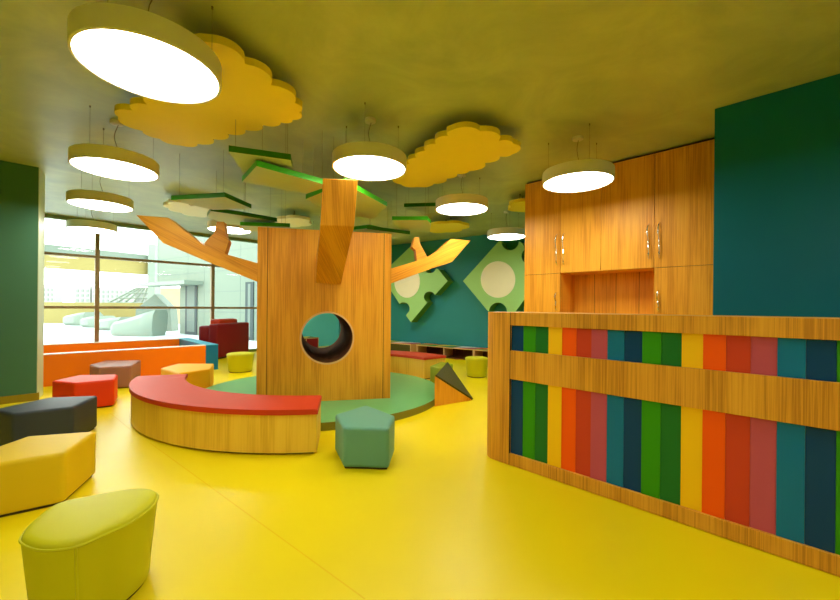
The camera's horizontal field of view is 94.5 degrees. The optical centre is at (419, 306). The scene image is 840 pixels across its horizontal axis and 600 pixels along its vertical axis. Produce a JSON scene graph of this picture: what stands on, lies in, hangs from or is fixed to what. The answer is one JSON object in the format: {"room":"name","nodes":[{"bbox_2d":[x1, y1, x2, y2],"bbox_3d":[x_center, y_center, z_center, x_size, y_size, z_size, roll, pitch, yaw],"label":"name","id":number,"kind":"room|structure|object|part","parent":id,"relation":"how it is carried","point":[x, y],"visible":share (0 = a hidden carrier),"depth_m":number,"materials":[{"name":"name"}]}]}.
{"room":"children's play area","nodes":[
{"label":"children's play area","id":0,"kind":"room"},
{"bbox_2d":[0,160,38,396],"bbox_3d":[-6.243,-0.295,3.545,4.030,2.878,0.368,1,0,-45],"label":"wall","id":1,"kind":"structure","parent":0,"point":[19,183],"depth_m":4.68,"materials":[{"name":"green paint"}]},
{"bbox_2d":[0,392,38,404],"bbox_3d":[-6.130,1.100,3.420,0.057,0.090,3.960,1,0,45],"label":"baseboard","id":2,"kind":"structure","parent":1,"relation":"attached to","point":[32,396],"depth_m":4.68,"materials":[{"name":"yellow"}]},
{"bbox_2d":[37,168,44,397],"bbox_3d":[-4.836,-0.281,4.950,0.007,2.876,0.372,1,0,-36],"label":"trim","id":3,"kind":"structure","parent":1,"relation":"attached to","point":[41,187],"depth_m":4.93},
{"bbox_2d":[302,313,338,345],"bbox_3d":[-3.366,-0.269,11.098,0.150,2.878,2.362,1,0,45],"label":"wall","id":4,"kind":"structure","parent":0,"point":[325,326],"depth_m":11.53,"materials":[{"name":"teal paint"}]},
{"bbox_2d":[44,213,257,351],"bbox_3d":[-7.333,-0.305,7.046,0.130,2.878,8.980,1,0,45],"label":"window","id":5,"kind":"structure","parent":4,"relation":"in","point":[96,307],"depth_m":8.05,"materials":[{"name":"brown metal"}]},
{"bbox_3d":[-7.321,-1.709,7.046,0.130,0.070,8.980,1,0,45],"label":"head rail","id":6,"kind":"part","parent":5,"relation":"part of","materials":[{"name":"white"}]},
{"bbox_2d":[0,0,839,244],"bbox_3d":[-2.234,-1.798,3.940,16.500,0.200,15.880,1,0,0],"label":"ceiling","id":7,"kind":"structure","parent":0,"point":[646,76],"depth_m":2.89,"materials":[{"name":"paint"}]},
{"bbox_2d":[66,210,116,233],"bbox_3d":[-5.487,-1.501,6.500,0.660,0.453,0.660,1,0,0],"label":"pendant lamp","id":8,"kind":"object","parent":7,"relation":"hanging from","point":[89,226],"visible":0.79,"depth_m":6.36,"materials":[{"name":"metal"}]},
{"bbox_2d":[67,227,115,233],"bbox_3d":[-5.489,-1.288,6.500,0.624,0.016,0.624,1,0,0],"label":"diffuser","id":9,"kind":"object","parent":8,"relation":"attached to","point":[99,230],"depth_m":6.51,"materials":[{"name":"white plastic"}]},
{"bbox_2d":[66,171,133,212],"bbox_3d":[-4.007,-1.488,4.880,0.660,0.453,0.660,1,0,0],"label":"pendant lamp","id":10,"kind":"object","parent":7,"relation":"hanging from","point":[88,199],"visible":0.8,"depth_m":4.73,"materials":[{"name":"metal"}]},
{"bbox_2d":[68,199,131,211],"bbox_3d":[-4.009,-1.275,4.880,0.624,0.016,0.624,1,0,0],"label":"diffuser","id":11,"kind":"object","parent":10,"relation":"attached to","point":[108,205],"depth_m":4.84,"materials":[{"name":"white plastic"}]},
{"bbox_2d":[68,105,159,181],"bbox_3d":[-2.793,-1.477,3.570,0.660,0.453,0.660,1,0,0],"label":"pendant lamp","id":12,"kind":"object","parent":7,"relation":"hanging from","point":[106,161],"visible":0.95,"depth_m":3.44,"materials":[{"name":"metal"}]},
{"bbox_2d":[71,157,156,180],"bbox_3d":[-2.795,-1.264,3.570,0.624,0.016,0.624,1,0,0],"label":"diffuser","id":13,"kind":"object","parent":12,"relation":"attached to","point":[118,168],"depth_m":3.53,"materials":[{"name":"white plastic"}]},
{"bbox_2d":[67,0,221,103],"bbox_3d":[-1.417,-1.464,2.050,0.660,0.453,0.660,1,0,0],"label":"pendant lamp","id":14,"kind":"object","parent":7,"relation":"hanging from","point":[137,51],"visible":1,"depth_m":1.92,"materials":[{"name":"white plastic"}]},
{"bbox_2d":[72,29,217,101],"bbox_3d":[-1.419,-1.252,2.050,0.624,0.016,0.624,1,0,0],"label":"diffuser","id":15,"kind":"object","parent":14,"relation":"attached to","point":[153,64],"depth_m":1.99,"materials":[{"name":"white plastic"}]},
{"bbox_2d":[163,199,208,216],"bbox_3d":[-3.686,-1.629,6.245,0.715,0.162,1.008,1,0,0],"label":"panel","id":16,"kind":"object","parent":7,"relation":"attached to","point":[186,209],"visible":0.59,"depth_m":6.14,"materials":[{"name":"metal"}]},
{"bbox_2d":[114,33,301,146],"bbox_3d":[-1.664,-1.611,3.084,1.828,0.162,0.932,1,0,37],"label":"panel","id":17,"kind":"object","parent":7,"relation":"attached to","point":[249,99],"visible":0.82,"depth_m":3.01,"materials":[{"name":"metal"}]},
{"bbox_2d":[171,151,250,209],"bbox_3d":[-2.362,-1.435,4.449,0.680,0.527,0.488,1,0,12],"label":"panel","id":18,"kind":"object","parent":7,"relation":"hanging from","point":[213,201],"visible":0.9,"depth_m":4.31,"materials":[{"name":"metal"}]},
{"bbox_2d":[227,224,251,233],"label":"pendant lamp","id":19,"kind":"object","parent":7,"relation":"hanging from","point":[232,229],"depth_m":6.42,"materials":[{"name":"metal"}]},
{"bbox_2d":[208,227,249,233],"bbox_3d":[-3.139,-1.267,6.400,0.624,0.016,0.624,1,0,0],"label":"diffuser","id":20,"kind":"object","parent":19,"relation":"attached to","point":[231,230],"depth_m":6.43,"materials":[{"name":"white plastic"}]},
{"bbox_2d":[207,171,276,224],"bbox_3d":[-2.476,-1.436,5.306,0.827,0.527,0.719,1,0,-39],"label":"panel","id":21,"kind":"object","parent":7,"relation":"hanging from","point":[232,217],"visible":0.68,"depth_m":5.13,"materials":[{"name":"metal"}]},
{"bbox_2d":[229,125,292,172],"bbox_3d":[-1.374,-1.466,3.442,0.470,0.447,0.559,1,0,-14],"label":"panel","id":22,"kind":"object","parent":7,"relation":"hanging from","point":[244,158],"visible":0.66,"depth_m":3.26,"materials":[{"name":"metal"}]},
{"bbox_2d":[240,201,289,231],"bbox_3d":[-2.139,-1.388,5.408,0.675,0.617,0.477,1,0,-13],"label":"panel","id":23,"kind":"object","parent":7,"relation":"hanging from","point":[246,226],"visible":0.55,"depth_m":5.24,"materials":[{"name":"metal"}]},
{"bbox_2d":[242,126,322,193],"bbox_3d":[-1.294,-1.425,3.646,0.517,0.527,0.712,1,0,43],"label":"panel","id":24,"kind":"object","parent":7,"relation":"hanging from","point":[261,173],"visible":0.88,"depth_m":3.55,"materials":[{"name":"metal"}]},
{"bbox_2d":[275,211,311,226],"bbox_3d":[-2.311,-1.617,7.124,0.632,0.162,0.902,1,0,-22],"label":"panel","id":25,"kind":"object","parent":7,"relation":"attached to","point":[294,220],"visible":0.86,"depth_m":6.93,"materials":[{"name":"metal"}]},
{"bbox_2d":[306,148,386,218],"bbox_3d":[-0.795,-1.411,4.365,0.766,0.547,1.377,1,0,21],"label":"panel","id":26,"kind":"object","parent":7,"relation":"hanging from","point":[368,205],"visible":0.56,"depth_m":4.23,"materials":[{"name":"metal"}]},
{"bbox_2d":[353,223,377,231],"bbox_3d":[-0.852,-1.421,6.201,0.635,0.527,0.968,1,0,-28],"label":"panel","id":27,"kind":"object","parent":7,"relation":"hanging from","point":[363,228],"visible":0.3,"depth_m":5.83,"materials":[{"name":"metal"}]},
{"bbox_2d":[332,102,406,180],"bbox_3d":[-0.449,-1.456,3.480,0.660,0.453,0.660,1,0,0],"label":"pendant lamp","id":28,"kind":"object","parent":7,"relation":"hanging from","point":[359,160],"visible":1,"depth_m":3.33,"materials":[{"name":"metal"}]},
{"bbox_2d":[334,156,404,179],"bbox_3d":[-0.451,-1.243,3.480,0.624,0.016,0.624,1,0,0],"label":"diffuser","id":29,"kind":"object","parent":28,"relation":"attached to","point":[354,167],"depth_m":3.44,"materials":[{"name":"white plastic"}]},
{"bbox_2d":[367,225,409,238],"bbox_3d":[-0.611,-1.384,5.889,0.708,0.597,0.610,1,0,-33],"label":"panel","id":30,"kind":"object","parent":7,"relation":"hanging from","point":[396,233],"visible":0.77,"depth_m":5.68,"materials":[{"name":"metal"}]},
{"bbox_2d":[392,187,430,232],"bbox_3d":[-0.108,-1.415,5.609,0.526,0.527,0.909,1,0,0],"label":"panel","id":31,"kind":"object","parent":7,"relation":"hanging from","point":[412,223],"visible":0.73,"depth_m":5.37,"materials":[{"name":"metal"}]},
{"bbox_2d":[404,203,436,213],"bbox_3d":[0.107,-1.538,5.532,0.440,0.277,0.511,1,0,38],"label":"panel","id":32,"kind":"object","parent":7,"relation":"hanging from","point":[420,207],"visible":0.65,"depth_m":5.48,"materials":[{"name":"metal"}]},
{"bbox_2d":[430,217,469,232],"bbox_3d":[0.502,-1.591,7.501,0.774,0.162,1.032,1,0,-21],"label":"panel","id":33,"kind":"object","parent":7,"relation":"attached to","point":[445,226],"visible":0.85,"depth_m":7.32,"materials":[{"name":"metal"}]},
{"bbox_2d":[393,121,520,186],"bbox_3d":[0.246,-1.594,4.146,0.842,0.162,1.760,1,0,-31],"label":"panel","id":34,"kind":"object","parent":7,"relation":"attached to","point":[464,147],"visible":0.89,"depth_m":3.83,"materials":[{"name":"metal"}]},
{"bbox_2d":[436,173,487,215],"bbox_3d":[0.528,-1.447,4.900,0.660,0.453,0.660,1,0,0],"label":"pendant lamp","id":35,"kind":"object","parent":7,"relation":"hanging from","point":[459,204],"visible":0.94,"depth_m":4.72,"materials":[{"name":"metal"}]},
{"bbox_2d":[437,203,486,214],"bbox_3d":[0.526,-1.234,4.900,0.624,0.016,0.624,1,0,0],"label":"diffuser","id":36,"kind":"object","parent":35,"relation":"attached to","point":[443,208],"depth_m":4.86,"materials":[{"name":"white plastic"}]},
{"bbox_2d":[487,211,524,239],"bbox_3d":[1.513,-1.438,6.790,0.660,0.453,0.660,1,0,0],"label":"pendant lamp","id":37,"kind":"object","parent":7,"relation":"hanging from","point":[501,233],"visible":0.96,"depth_m":6.59,"materials":[{"name":"metal"}]},
{"bbox_2d":[488,234,524,239],"bbox_3d":[1.511,-1.226,6.790,0.624,0.016,0.624,1,0,0],"label":"diffuser","id":38,"kind":"object","parent":37,"relation":"attached to","point":[490,236],"depth_m":6.76,"materials":[{"name":"white plastic"}]},
{"bbox_2d":[508,194,524,211],"bbox_3d":[1.561,-1.582,5.873,0.488,0.162,0.621,1,0,0],"label":"panel","id":39,"kind":"object","parent":7,"relation":"attached to","point":[516,205],"visible":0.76,"depth_m":5.77,"materials":[{"name":"metal"}]},
{"bbox_2d":[542,123,614,192],"bbox_3d":[1.548,-1.438,3.810,0.660,0.453,0.660,1,0,0],"label":"pendant lamp","id":40,"kind":"object","parent":7,"relation":"hanging from","point":[581,175],"visible":1,"depth_m":3.66,"materials":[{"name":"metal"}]},
{"bbox_2d":[544,172,612,191],"bbox_3d":[1.546,-1.225,3.810,0.624,0.016,0.624,1,0,0],"label":"diffuser","id":41,"kind":"object","parent":40,"relation":"attached to","point":[555,181],"depth_m":3.77,"materials":[{"name":"white plastic"}]},
{"bbox_2d":[0,346,839,599],"bbox_3d":[-2.261,1.255,3.940,16.500,0.150,15.880,1,0,0],"label":"floor","id":42,"kind":"structure","parent":0,"point":[446,519],"depth_m":2.07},
{"bbox_2d":[0,432,95,517],"bbox_3d":[-2.412,1.023,2.374,0.509,0.310,0.584,1,0,-20],"label":"pouf","id":43,"kind":"object","parent":42,"relation":"on","point":[41,471],"visible":0.99,"depth_m":2.29,"materials":[{"name":"yellow leather"}]},
{"bbox_2d":[0,396,96,445],"bbox_3d":[-3.263,1.013,3.425,0.561,0.315,0.631,1,0,0],"label":"pouf","id":44,"kind":"object","parent":42,"relation":"on","point":[53,415],"visible":0.78,"depth_m":3.27,"materials":[{"name":"leather"}]},
{"bbox_2d":[52,375,117,407],"bbox_3d":[-3.897,1.006,4.588,0.633,0.317,0.548,1,0,0],"label":"pouf","id":45,"kind":"object","parent":42,"relation":"on","point":[105,387],"visible":0.64,"depth_m":4.44,"materials":[{"name":"red leather"}]},
{"bbox_2d":[18,489,158,599],"bbox_3d":[-1.354,1.008,1.587,0.423,0.359,0.451,1,0,0],"label":"pouf","id":46,"kind":"object","parent":42,"relation":"on","point":[99,546],"visible":1,"depth_m":1.48,"materials":[{"name":"leather"}]},
{"bbox_2d":[90,360,140,388],"bbox_3d":[-4.549,1.001,5.773,0.558,0.317,0.803,1,0,-26],"label":"pouf","id":47,"kind":"object","parent":42,"relation":"on","point":[126,370],"visible":0.58,"depth_m":5.52,"materials":[{"name":"leather"}]},
{"bbox_2d":[43,338,217,386],"bbox_3d":[-5.797,0.915,6.526,1.930,0.465,3.860,1,0,45],"label":"pit","id":48,"kind":"object","parent":42,"relation":"on","point":[61,360],"visible":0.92,"depth_m":6.58,"materials":[{"name":"orange paint"}]},
{"bbox_2d":[161,364,213,387],"bbox_3d":[-3.256,1.012,5.413,0.721,0.317,0.832,1,0,0],"label":"pouf","id":49,"kind":"object","parent":42,"relation":"on","point":[200,375],"visible":0.56,"depth_m":5.28,"materials":[{"name":"yellow leather"}]},
{"bbox_2d":[199,318,248,358],"bbox_3d":[-4.549,0.724,9.055,0.475,0.870,1.215,1,0,9],"label":"sofa","id":50,"kind":"object","parent":42,"relation":"on","point":[230,335],"visible":0.68,"depth_m":8.79,"materials":[{"name":"red fabric"}]},
{"bbox_3d":[-4.711,0.775,8.587,0.290,0.705,0.240,1,0,9],"label":"armrest","id":51,"kind":"part","parent":50,"relation":"part of","materials":[{"name":"red fabric"}]},
{"bbox_2d":[210,318,236,323],"bbox_3d":[-4.595,0.524,9.106,0.260,0.470,0.700,1,0,9],"label":"cushion","id":52,"kind":"object","parent":50,"relation":"on","point":[230,320],"depth_m":8.86,"materials":[{"name":"red fabric"}]},
{"bbox_2d":[129,374,321,453],"bbox_3d":[-2.071,0.997,3.747,2.792,0.368,0.890,1,0,29],"label":"bench","id":53,"kind":"object","parent":42,"relation":"on","point":[170,409],"visible":1,"depth_m":3.19,"materials":[{"name":"brown wood"}]},
{"bbox_2d":[129,374,321,414],"bbox_3d":[-2.069,0.835,3.747,2.792,0.043,0.890,1,0,29],"label":"seat cushion","id":54,"kind":"object","parent":53,"relation":"on","point":[167,392],"depth_m":3.40,"materials":[{"name":"red leather"}]},
{"bbox_2d":[110,413,365,598],"bbox_3d":[-1.819,1.183,2.919,4.152,0.001,0.020,1,0,40],"label":"trim","id":55,"kind":"structure","parent":42,"relation":"on","point":[110,413],"depth_m":2.07,"materials":[{"name":"yellow"}]},
{"bbox_2d":[226,352,254,372],"bbox_3d":[-3.248,1.001,7.021,0.471,0.339,0.471,1,0,0],"label":"pouf","id":56,"kind":"object","parent":42,"relation":"on","point":[237,362],"visible":1,"depth_m":6.85,"materials":[{"name":"leather"}]},
{"bbox_2d":[304,336,318,347],"bbox_3d":[-3.265,1.013,10.730,0.470,0.316,0.760,1,0,45],"label":"bench","id":57,"kind":"object","parent":42,"relation":"on","point":[314,341],"visible":0.32,"depth_m":10.73,"materials":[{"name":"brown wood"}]},
{"bbox_2d":[205,372,434,430],"bbox_3d":[-1.300,1.148,5.240,3.140,0.080,3.140,1,0,0],"label":"platform","id":58,"kind":"object","parent":42,"relation":"on","point":[410,395],"visible":0.3,"depth_m":4.66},
{"bbox_2d":[137,178,469,400],"bbox_3d":[-1.330,0.005,5.117,3.329,2.205,2.816,1,0,26],"label":"tree","id":59,"kind":"object","parent":58,"relation":"on","point":[301,275],"visible":0.99,"depth_m":4.56,"materials":[{"name":"brown wood"}]},
{"bbox_2d":[335,406,394,468],"bbox_3d":[-0.451,1.042,3.170,0.487,0.308,0.672,1,0,0],"label":"pouf","id":60,"kind":"object","parent":42,"relation":"on","point":[364,436],"visible":1,"depth_m":2.85,"materials":[{"name":"green leather"}]},
{"bbox_2d":[391,341,420,351],"bbox_3d":[-0.872,1.062,10.399,1.896,0.261,0.430,1,0,36],"label":"shelf","id":61,"kind":"object","parent":42,"relation":"on","point":[395,345],"visible":0.38,"depth_m":9.84,"materials":[{"name":"brown wood"}]},
{"bbox_2d":[390,350,445,378],"bbox_3d":[-0.893,1.008,6.959,2.751,0.368,0.878,1,0,11],"label":"bench","id":62,"kind":"object","parent":42,"relation":"on","point":[417,364],"visible":0.3,"depth_m":6.58,"materials":[{"name":"brown wood"}]},
{"bbox_2d":[391,350,445,359],"bbox_3d":[-0.891,0.846,6.959,2.751,0.043,0.877,1,0,11],"label":"seat cushion","id":63,"kind":"object","parent":62,"relation":"on","point":[403,355],"depth_m":6.64,"materials":[{"name":"red plastic"}]},
{"bbox_2d":[430,362,452,382],"bbox_3d":[0.347,1.068,6.194,0.290,0.270,0.739,1,0,18],"label":"pouf","id":64,"kind":"object","parent":42,"relation":"on","point":[434,369],"visible":0.36,"depth_m":6.03,"materials":[{"name":"green leather"}]},
{"bbox_2d":[416,343,479,359],"bbox_3d":[0.679,1.076,9.272,1.579,0.261,0.430,1,0,36],"label":"shelf","id":65,"kind":"object","parent":42,"relation":"on","point":[451,351],"visible":0.81,"depth_m":9.30,"materials":[{"name":"brown wood"}]},
{"bbox_2d":[434,362,472,406],"bbox_3d":[0.499,1.013,5.168,0.435,0.382,1.118,1,0,11],"label":"block","id":66,"kind":"object","parent":42,"relation":"on","point":[449,389],"visible":1,"depth_m":4.83,"materials":[{"name":"brown wood"}]},
{"bbox_2d":[465,356,487,377],"bbox_3d":[0.981,1.039,6.724,0.402,0.339,0.402,1,0,0],"label":"pouf","id":67,"kind":"object","parent":42,"relation":"on","point":[476,366],"visible":0.99,"depth_m":6.57,"materials":[{"name":"leather"}]},
{"bbox_2d":[474,348,487,357],"bbox_3d":[1.921,1.087,8.370,1.482,0.261,0.430,1,0,36],"label":"bench","id":68,"kind":"object","parent":42,"relation":"on","point":[483,352],"visible":0.19,"depth_m":8.79,"materials":[{"name":"brown wood"}]},
{"bbox_2d":[524,181,574,312],"bbox_3d":[1.768,-0.209,5.221,0.634,2.850,0.500,1,0,-45],"label":"tall cabinet","id":69,"kind":"object","parent":42,"relation":"on","point":[546,289],"visible":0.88,"depth_m":5.02,"materials":[{"name":"brown wood"}]},
{"bbox_3d":[1.576,0.348,5.034,0.497,1.528,0.019,1,0,45],"label":"door","id":70,"kind":"part","parent":69,"relation":"part of","materials":[{"name":"brown wood"}]},
{"bbox_3d":[1.589,-1.027,5.034,0.497,1.213,0.019,1,0,45],"label":"door","id":71,"kind":"part","parent":69,"relation":"part of","materials":[{"name":"brown wood"}]},
{"bbox_3d":[1.709,-0.716,4.869,0.027,0.398,0.049,1,0,36],"label":"handle","id":72,"kind":"part","parent":69,"relation":"part of","materials":[{"name":"silver metal"}]},
{"bbox_2d":[574,271,653,313],"bbox_3d":[2.320,0.405,4.694,0.590,1.632,1.030,1,0,-45],"label":"panel","id":73,"kind":"object","parent":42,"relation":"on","point":[632,292],"visible":0.36,"depth_m":4.79,"materials":[{"name":"brown wood"}]},
{"bbox_2d":[487,312,839,576],"bbox_3d":[1.745,0.633,2.272,0.551,1.157,2.998,1,0,-45],"label":"reception desk","id":74,"kind":"object","parent":42,"relation":"on","point":[726,426],"depth_m":2.16,"materials":[{"name":"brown wood"}]},
{"bbox_3d":[0.781,0.625,3.237,0.270,1.157,0.550,1,0,45],"label":"post","id":75,"kind":"part","parent":74,"relation":"part of","materials":[{"name":"brown wood"}]},
{"bbox_3d":[1.656,1.167,1.996,2.727,0.089,0.040,1,0,45],"label":"rail","id":76,"kind":"part","parent":74,"relation":"part of","materials":[{"name":"brown wood"}]},
{"bbox_3d":[1.662,0.451,1.996,2.727,0.217,0.040,1,0,45],"label":"rail","id":77,"kind":"part","parent":74,"relation":"part of","materials":[{"name":"brown wood"}]},
{"bbox_3d":[1.665,0.102,1.996,2.727,0.097,0.040,1,0,45],"label":"rail","id":78,"kind":"part","parent":74,"relation":"part of","materials":[{"name":"brown wood"}]},
{"bbox_2d":[654,139,713,314],"bbox_3d":[2.879,-0.199,4.109,0.576,2.850,0.634,1,0,45],"label":"tall cabinet","id":79,"kind":"object","parent":42,"relation":"on","point":[684,176],"visible":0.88,"depth_m":3.93,"materials":[{"name":"brown wood"}]},
{"bbox_3d":[2.498,-0.058,4.074,0.027,0.236,0.047,1,0,45],"label":"handle","id":80,"kind":"part","parent":79,"relation":"part of","materials":[{"name":"silver metal"}]},
{"bbox_3d":[2.509,-0.699,4.069,0.049,0.380,0.027,1,0,-36],"label":"handle","id":81,"kind":"part","parent":79,"relation":"part of","materials":[{"name":"silver metal"}]},
{"bbox_3d":[2.688,0.358,3.923,0.574,1.528,0.019,1,0,45],"label":"door","id":82,"kind":"part","parent":79,"relation":"part of","materials":[{"name":"brown wood"}]},
{"bbox_2d":[339,235,524,347],"bbox_3d":[0.621,-0.233,9.721,7.553,2.878,0.150,1,0,36],"label":"wall","id":83,"kind":"structure","parent":0,"point":[456,317],"depth_m":9.48,"materials":[{"name":"teal paint"}]},
{"bbox_2d":[391,246,452,321],"bbox_3d":[-0.249,-0.571,10.088,2.453,1.948,0.293,1,0,36],"label":"panel","id":84,"kind":"object","parent":83,"relation":"attached to","point":[415,290],"visible":0.73,"depth_m":9.81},
{"bbox_2d":[463,241,524,311],"bbox_3d":[1.794,-0.593,8.603,1.764,1.676,0.293,1,0,36],"label":"panel","id":85,"kind":"object","parent":83,"relation":"attached to","point":[498,278],"visible":0.94,"depth_m":8.46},
{"bbox_2d":[713,74,839,316],"bbox_3d":[4.762,-0.196,1.813,5.295,2.878,1.222,1,0,45],"label":"wall","id":86,"kind":"structure","parent":0,"point":[776,247],"depth_m":2.97,"materials":[{"name":"teal paint"}]},
{"bbox_2d":[527,138,713,183],"bbox_3d":[2.383,-1.642,4.684,0.540,0.027,2.112,1,0,-45],"label":"trim","id":87,"kind":"structure","parent":86,"relation":"attached to","point":[712,138],"depth_m":4.14,"materials":[{"name":"brown wood"}]},
{"label":"outside","id":88,"kind":"structure","parent":0,"visible":0},
{"bbox_2d":[44,323,256,348],"bbox_3d":[-30.010,1.020,37.500,180.000,0.140,165.000,1,0,0],"label":"floor","id":89,"kind":"structure","parent":88,"point":[54,333],"depth_m":14.67,"materials":[{"name":"stone"}]},
{"bbox_2d":[44,285,62,301],"bbox_3d":[-76.724,-1.881,80.950,2.474,5.081,2.100,1,0,0],"label":"building","id":90,"kind":"structure","parent":89,"relation":"on","point":[52,293],"depth_m":80.00,"materials":[{"name":"white"}]},
{"bbox_2d":[63,312,103,325],"bbox_3d":[-19.148,0.673,21.978,2.108,0.750,1.400,1,0,23],"label":"seat","id":91,"kind":"object","parent":89,"relation":"on","point":[74,319],"visible":0.65,"depth_m":21.23,"materials":[{"name":"white concrete"}]},
{"bbox_2d":[75,286,93,302],"bbox_3d":[-69.610,-1.745,80.950,3.093,4.936,2.100,1,0,0],"label":"building","id":92,"kind":"structure","parent":89,"relation":"on","point":[82,293],"depth_m":80.00,"materials":[{"name":"white"}]},
{"bbox_2d":[44,302,142,322],"bbox_3d":[-25.504,0.350,23.750,17.000,1.280,0.300,1,0,0],"label":"parapet","id":93,"kind":"object","parent":89,"relation":"on","point":[50,315],"visible":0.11,"depth_m":23.60,"materials":[{"name":"beige stone"}]},
{"bbox_2d":[80,316,115,327],"bbox_3d":[-16.845,0.768,20.264,1.653,0.600,1.300,1,0,26],"label":"seat","id":94,"kind":"object","parent":89,"relation":"on","point":[88,322],"visible":0.59,"depth_m":19.59,"materials":[{"name":"white concrete"}]},
{"bbox_2d":[92,287,134,302],"bbox_3d":[-63.939,-1.606,80.950,7.422,4.762,2.100,1,0,0],"label":"building","id":95,"kind":"structure","parent":89,"relation":"on","point":[107,294],"depth_m":80.00,"materials":[{"name":"white"}]},
{"bbox_2d":[99,317,130,330],"bbox_3d":[-14.292,0.781,18.219,1.665,0.620,1.300,1,0,19],"label":"seat","id":96,"kind":"object","parent":89,"relation":"on","point":[104,324],"visible":0.38,"depth_m":17.55,"materials":[{"name":"white concrete"}]},
{"bbox_2d":[107,287,147,302],"bbox_3d":[-18.737,-0.102,25.100,2.782,2.307,0.400,1,0,0],"label":"skylight","id":97,"kind":"object","parent":89,"relation":"on","point":[138,289],"visible":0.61,"depth_m":24.96,"materials":[{"name":"white concrete"}]},
{"bbox_2d":[110,310,167,336],"bbox_3d":[-10.927,0.622,15.035,1.981,1.000,1.100,1,0,8],"label":"seat","id":98,"kind":"object","parent":89,"relation":"on","point":[152,323],"visible":0.98,"depth_m":14.56,"materials":[{"name":"white concrete"}]},
{"bbox_2d":[135,289,147,301],"bbox_3d":[-61.690,-1.510,85.950,4.162,4.610,2.100,1,0,0],"label":"building","id":99,"kind":"structure","parent":89,"relation":"on","point":[136,295],"depth_m":84.99,"materials":[{"name":"white"}]},
{"bbox_2d":[148,244,160,298],"bbox_3d":[-15.241,-1.227,22.250,0.400,4.620,0.500,1,0,0],"label":"column","id":100,"kind":"structure","parent":89,"relation":"on","point":[152,248],"depth_m":22.00,"materials":[{"name":"white concrete"}]},
{"bbox_2d":[44,244,147,274],"bbox_3d":[-18.429,-2.416,18.250,1.092,1.100,10.405,1,0,30],"label":"roof beam","id":101,"kind":"structure","parent":100,"relation":"attached to","point":[50,261],"depth_m":19.95,"materials":[{"name":"beige stone"}]},
{"bbox_2d":[135,294,178,330],"bbox_3d":[-12.037,0.274,17.750,1.714,1.676,0.500,1,0,0],"label":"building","id":102,"kind":"structure","parent":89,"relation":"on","point":[156,299],"depth_m":17.50,"materials":[{"name":"white"}]},
{"bbox_2d":[161,288,179,323],"bbox_3d":[-15.467,-0.029,24.200,2.474,2.220,0.400,1,0,0],"label":"wall","id":103,"kind":"structure","parent":89,"relation":"on","point":[172,294],"depth_m":24.00,"materials":[{"name":"beige paint"}]},
{"bbox_2d":[137,236,257,340],"bbox_3d":[-8.089,-2.363,14.732,9.498,7.020,1.100,1,0,34],"label":"building","id":104,"kind":"structure","parent":89,"relation":"on","point":[232,289],"depth_m":14.99,"materials":[{"name":"white concrete"}]},
{"bbox_3d":[-9.238,0.048,15.633,0.609,1.937,0.006,1,0,34],"label":"door glass","id":105,"kind":"part","parent":104,"relation":"part of","materials":[{"name":"clear glass"}]},
{"bbox_3d":[-9.228,0.074,15.648,0.928,2.126,0.030,1,0,34],"label":"door","id":106,"kind":"part","parent":104,"relation":"part of","materials":[{"name":"grey glass"}]},
{"bbox_3d":[-5.897,0.132,13.379,0.153,1.831,0.006,1,0,34],"label":"door glass","id":107,"kind":"part","parent":104,"relation":"part of","materials":[{"name":"clear glass"}]},
{"bbox_3d":[-5.887,0.160,13.394,0.473,2.014,0.030,1,0,34],"label":"door","id":108,"kind":"part","parent":104,"relation":"part of","materials":[{"name":"clear glass"}]},
{"bbox_3d":[2.625,-0.215,4.923,1.606,2.878,1.606,1,0,0],"label":"wall","id":109,"kind":"structure","parent":0,"visible":0},
{"bbox_2d":[561,154,654,274],"bbox_3d":[2.317,-1.021,4.678,0.634,1.217,1.030,1,0,-45],"label":"upper cabinet","id":110,"kind":"object","parent":109,"relation":"attached to","point":[608,229],"visible":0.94,"depth_m":4.41,"materials":[{"name":"brown wood"}]},
{"bbox_3d":[1.776,-0.716,4.802,0.049,0.398,0.027,1,0,-36],"label":"handle","id":111,"kind":"part","parent":110,"relation":"part of","materials":[{"name":"silver metal"}]},
{"bbox_3d":[1.938,-1.024,4.685,0.481,1.213,0.019,1,0,45],"label":"door","id":112,"kind":"part","parent":110,"relation":"part of","materials":[{"name":"brown wood"}]},
{"bbox_3d":[2.303,-1.021,4.320,0.019,1.213,0.541,1,0,-45],"label":"door","id":113,"kind":"part","parent":110,"relation":"part of","materials":[{"name":"brown wood"}]},
{"bbox_3d":[2.434,-0.700,4.143,0.027,0.380,0.049,1,0,36],"label":"handle","id":114,"kind":"part","parent":110,"relation":"part of","materials":[{"name":"silver metal"}]}
]}

